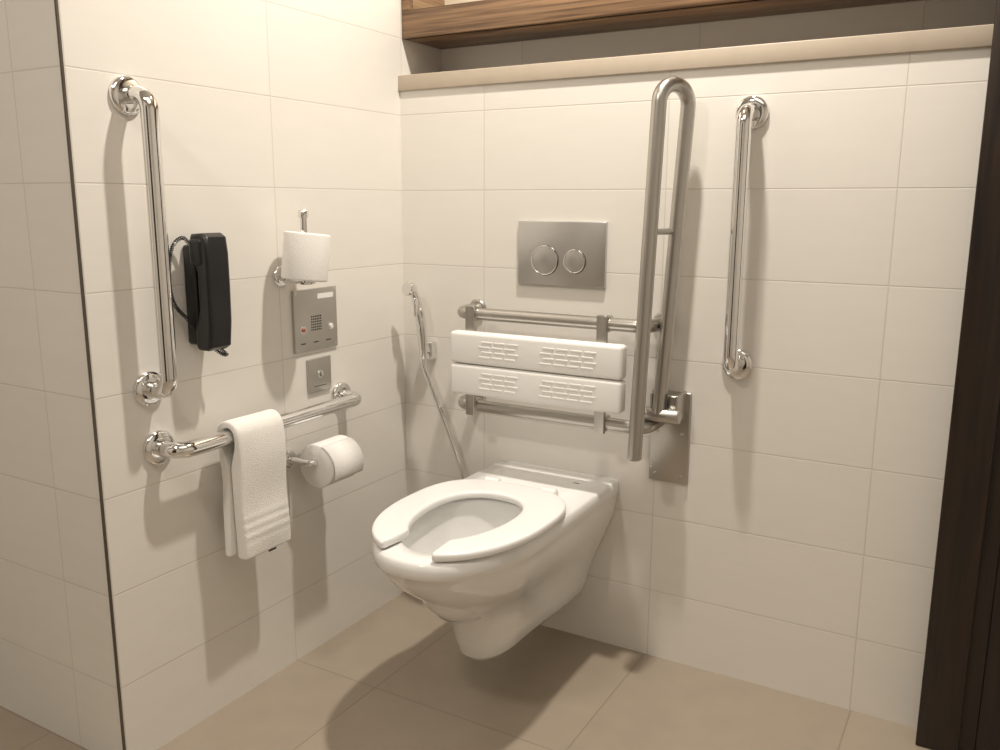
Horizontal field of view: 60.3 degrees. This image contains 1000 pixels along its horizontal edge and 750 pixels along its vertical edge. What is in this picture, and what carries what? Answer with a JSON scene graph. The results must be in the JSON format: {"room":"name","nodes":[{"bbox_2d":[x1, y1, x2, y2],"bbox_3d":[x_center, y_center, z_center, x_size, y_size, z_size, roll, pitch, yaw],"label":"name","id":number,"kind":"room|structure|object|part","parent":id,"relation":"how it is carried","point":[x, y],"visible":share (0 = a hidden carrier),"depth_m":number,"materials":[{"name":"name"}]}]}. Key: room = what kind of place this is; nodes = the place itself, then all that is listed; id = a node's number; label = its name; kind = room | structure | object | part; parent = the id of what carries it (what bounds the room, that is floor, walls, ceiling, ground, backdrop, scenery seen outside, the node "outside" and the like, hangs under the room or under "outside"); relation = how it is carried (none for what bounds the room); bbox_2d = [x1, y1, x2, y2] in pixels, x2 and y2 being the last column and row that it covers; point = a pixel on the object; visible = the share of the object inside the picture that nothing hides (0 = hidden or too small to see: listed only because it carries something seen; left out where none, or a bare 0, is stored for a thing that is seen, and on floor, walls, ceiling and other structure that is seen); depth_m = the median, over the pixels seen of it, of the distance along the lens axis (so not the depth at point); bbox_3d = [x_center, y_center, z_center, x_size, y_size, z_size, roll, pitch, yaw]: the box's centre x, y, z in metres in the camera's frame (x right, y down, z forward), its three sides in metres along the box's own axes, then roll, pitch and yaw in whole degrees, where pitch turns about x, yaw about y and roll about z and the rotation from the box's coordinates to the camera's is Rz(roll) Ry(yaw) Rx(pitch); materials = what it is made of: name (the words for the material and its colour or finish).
{"room":"accessible bathroom","nodes":[
{"label":"accessible bathroom","id":0,"kind":"room"},
{"bbox_2d":[0,0,440,749],"bbox_3d":[-1.046,-0.596,2.405,1.400,2.500,1.277,7,13,29],"label":"wall","id":1,"kind":"structure","parent":0,"point":[270,111],"depth_m":1.82,"materials":[{"name":"tile"}]},
{"bbox_2d":[54,0,125,749],"bbox_3d":[-0.762,-0.418,1.519,0.004,2.500,0.004,7,13,29],"label":"trim","id":2,"kind":"structure","parent":1,"relation":"attached to","point":[55,1],"depth_m":1.59,"materials":[{"name":"grey metal"}]},
{"bbox_2d":[109,75,177,406],"bbox_3d":[-0.665,-0.243,1.641,0.080,0.632,0.072,7,13,29],"label":"grab rail","id":3,"kind":"object","parent":1,"relation":"attached to","point":[127,96],"visible":1,"depth_m":1.61,"materials":[{"name":"silver metal"}]},
{"bbox_2d":[169,233,231,356],"bbox_3d":[-0.609,-0.158,1.749,0.087,0.259,0.106,7,13,29],"label":"wall telephone","id":4,"kind":"object","parent":1,"relation":"attached to","point":[206,262],"visible":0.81,"depth_m":1.74,"materials":[{"name":"black plastic"}]},
{"bbox_2d":[143,382,361,464],"bbox_3d":[-0.519,0.104,1.967,0.082,0.072,0.634,7,13,29],"label":"towel rail","id":5,"kind":"object","parent":1,"relation":"attached to","point":[159,446],"visible":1,"depth_m":1.78,"materials":[{"name":"silver metal"}]},
{"bbox_2d":[217,409,290,559],"bbox_3d":[-0.543,0.242,1.901,0.074,0.318,0.154,7,13,29],"label":"hand towel","id":6,"kind":"object","parent":5,"relation":"hanging from","point":[255,497],"visible":0.99,"depth_m":1.86,"materials":[{"name":"white fabric"}]},
{"bbox_2d":[272,210,330,287],"bbox_3d":[-0.451,-0.284,1.953,0.134,0.178,0.113,7,13,29],"label":"toilet roll holder","id":7,"kind":"object","parent":1,"relation":"attached to","point":[305,255],"visible":1,"depth_m":1.91,"materials":[{"name":"white paper"}]},
{"bbox_3d":[-0.475,-0.219,1.980,0.074,0.016,0.016,7,13,29],"label":"arm","id":8,"kind":"part","parent":7,"relation":"part of","materials":[{"name":"silver metal"}]},
{"bbox_3d":[-0.442,-0.291,1.946,0.024,0.162,0.024,7,13,29],"label":"rod","id":9,"kind":"part","parent":7,"relation":"part of","materials":[{"name":"silver metal"}]},
{"bbox_2d":[291,286,337,353],"bbox_3d":[-0.451,-0.137,2.110,0.010,0.152,0.153,7,13,29],"label":"panel","id":10,"kind":"object","parent":1,"relation":"attached to","point":[314,310],"visible":1,"depth_m":2.10,"materials":[{"name":"silver metal"}]},
{"bbox_2d":[306,355,331,393],"bbox_3d":[-0.449,-0.001,2.142,0.009,0.085,0.083,7,13,29],"label":"wall switch plate","id":11,"kind":"object","parent":1,"relation":"attached to","point":[318,369],"visible":1,"depth_m":2.14,"materials":[{"name":"silver metal"}]},
{"bbox_2d":[317,370,322,377],"bbox_3d":[-0.447,-0.003,2.140,0.002,0.020,0.020,7,13,29],"label":"switch","id":12,"kind":"object","parent":11,"relation":"attached to","point":[319,372],"depth_m":2.14,"materials":[{"name":"silver metal"}]},
{"bbox_2d":[286,435,363,487],"bbox_3d":[-0.429,0.212,2.090,0.139,0.108,0.148,7,13,29],"label":"toilet roll holder","id":13,"kind":"object","parent":1,"relation":"attached to","point":[329,461],"visible":0.94,"depth_m":2.06,"materials":[{"name":"white paper"}]},
{"bbox_3d":[-0.447,0.198,2.106,0.082,0.017,0.132,7,13,29],"label":"arm","id":14,"kind":"part","parent":13,"relation":"part of","materials":[{"name":"silver metal"}]},
{"bbox_2d":[0,592,930,749],"bbox_3d":[-0.509,1.005,1.035,4.200,0.100,3.600,7,13,29],"label":"floor","id":15,"kind":"structure","parent":0,"point":[398,677],"depth_m":1.99,"materials":[{"name":"tile"}]},
{"bbox_2d":[400,47,990,727],"bbox_3d":[0.928,0.048,1.941,2.600,1.434,0.300,7,13,29],"label":"wall","id":16,"kind":"structure","parent":0,"point":[796,554],"depth_m":1.97,"materials":[{"name":"tile"}]},
{"bbox_2d":[402,281,464,479],"bbox_3d":[-0.158,0.061,2.357,0.208,0.632,0.090,7,13,29],"label":"bidet sprayer","id":17,"kind":"object","parent":16,"relation":"attached to","point":[427,349],"visible":0.74,"depth_m":2.35,"materials":[{"name":"silver metal"}]},
{"bbox_3d":[-0.224,-0.141,2.338,0.051,0.197,0.028,0,11,-3],"label":"handle","id":18,"kind":"part","parent":17,"relation":"part of","materials":[{"name":"silver metal"}]},
{"bbox_2d":[371,460,618,659],"bbox_3d":[-0.022,0.461,1.998,0.364,0.362,0.692,7,13,29],"label":"wall-hung toilet","id":19,"kind":"object","parent":16,"relation":"attached to","point":[497,551],"visible":1,"depth_m":1.93,"materials":[{"name":"white ceramic"}]},
{"bbox_3d":[-0.071,0.309,1.881,0.364,0.019,0.461,7,13,29],"label":"open seat","id":20,"kind":"part","parent":19,"relation":"part of","materials":[{"name":"white plastic"}]},
{"bbox_2d":[451,299,663,433],"bbox_3d":[0.125,-0.021,2.131,0.571,0.292,0.159,7,13,29],"label":"backrest","id":21,"kind":"object","parent":16,"relation":"attached to","point":[576,374],"visible":0.9,"depth_m":2.07,"materials":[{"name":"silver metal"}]},
{"bbox_2d":[518,221,606,287],"bbox_3d":[0.152,-0.302,2.145,0.242,0.160,0.014,7,13,29],"label":"flush plate","id":22,"kind":"object","parent":16,"relation":"attached to","point":[553,253],"visible":1,"depth_m":2.14,"materials":[{"name":"silver metal"}]},
{"bbox_2d":[627,76,695,484],"bbox_3d":[0.372,-0.184,1.946,0.097,0.934,0.171,7,13,29],"label":"support rail","id":23,"kind":"object","parent":16,"relation":"attached to","point":[669,444],"visible":1,"depth_m":1.92,"materials":[{"name":"silver metal"}]},
{"bbox_3d":[0.411,0.150,2.084,0.097,0.226,0.008,7,13,29],"label":"wall plate","id":24,"kind":"part","parent":23,"relation":"part of","materials":[{"name":"silver metal"}]},
{"bbox_2d":[398,24,993,90],"bbox_3d":[0.380,-0.727,2.048,1.390,0.040,0.208,7,13,29],"label":"ledge","id":25,"kind":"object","parent":16,"relation":"on","point":[978,36],"depth_m":1.87,"materials":[{"name":"stone"}]},
{"bbox_2d":[721,95,768,379],"bbox_3d":[0.526,-0.290,1.887,0.072,0.627,0.080,7,13,29],"label":"grab rail","id":26,"kind":"object","parent":16,"relation":"attached to","point":[752,111],"visible":1,"depth_m":1.85,"materials":[{"name":"silver metal"}]},
{"bbox_2d":[915,0,999,749],"bbox_3d":[0.949,-0.333,1.635,0.080,2.300,0.069,7,13,29],"label":"door frame","id":27,"kind":"structure","parent":16,"relation":"attached to","point":[976,396],"depth_m":1.70,"materials":[{"name":"brown wood"}]},
{"bbox_2d":[958,403,999,749],"bbox_3d":[1.001,-0.329,1.616,0.030,2.300,0.049,7,13,29],"label":"rebate","id":28,"kind":"object","parent":27,"relation":"attached to","point":[990,546],"visible":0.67,"depth_m":1.76,"materials":[{"name":"brown wood"}]},
{"bbox_2d":[974,547,999,749],"bbox_3d":[1.361,-0.287,1.414,0.800,2.300,0.044,7,13,29],"label":"leaf","id":29,"kind":"object","parent":27,"relation":"attached to","point":[988,726],"visible":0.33,"depth_m":1.78,"materials":[{"name":"brown wood"}]},
{"bbox_2d":[441,0,995,71],"bbox_3d":[0.982,-1.195,1.781,2.600,1.066,0.100,7,13,29],"label":"wall","id":30,"kind":"structure","parent":0,"point":[921,14],"depth_m":2.05,"materials":[{"name":"paint"}]},
{"bbox_2d":[402,0,918,48],"bbox_3d":[0.651,-1.131,1.819,1.998,0.652,0.186,7,13,29],"label":"shelf","id":31,"kind":"object","parent":30,"relation":"attached to","point":[440,24],"visible":1,"depth_m":2.10,"materials":[{"name":"brown wood"}]},
{"bbox_3d":[0.704,-1.145,1.889,1.978,0.608,0.010,7,13,29],"label":"panel","id":32,"kind":"part","parent":31,"relation":"part of","materials":[{"name":"beige wood"}]},
{"bbox_3d":[0.609,-0.832,1.806,1.998,0.070,0.022,7,13,29],"label":"rail","id":33,"kind":"part","parent":31,"relation":"part of","materials":[{"name":"brown wood"}]}
]}

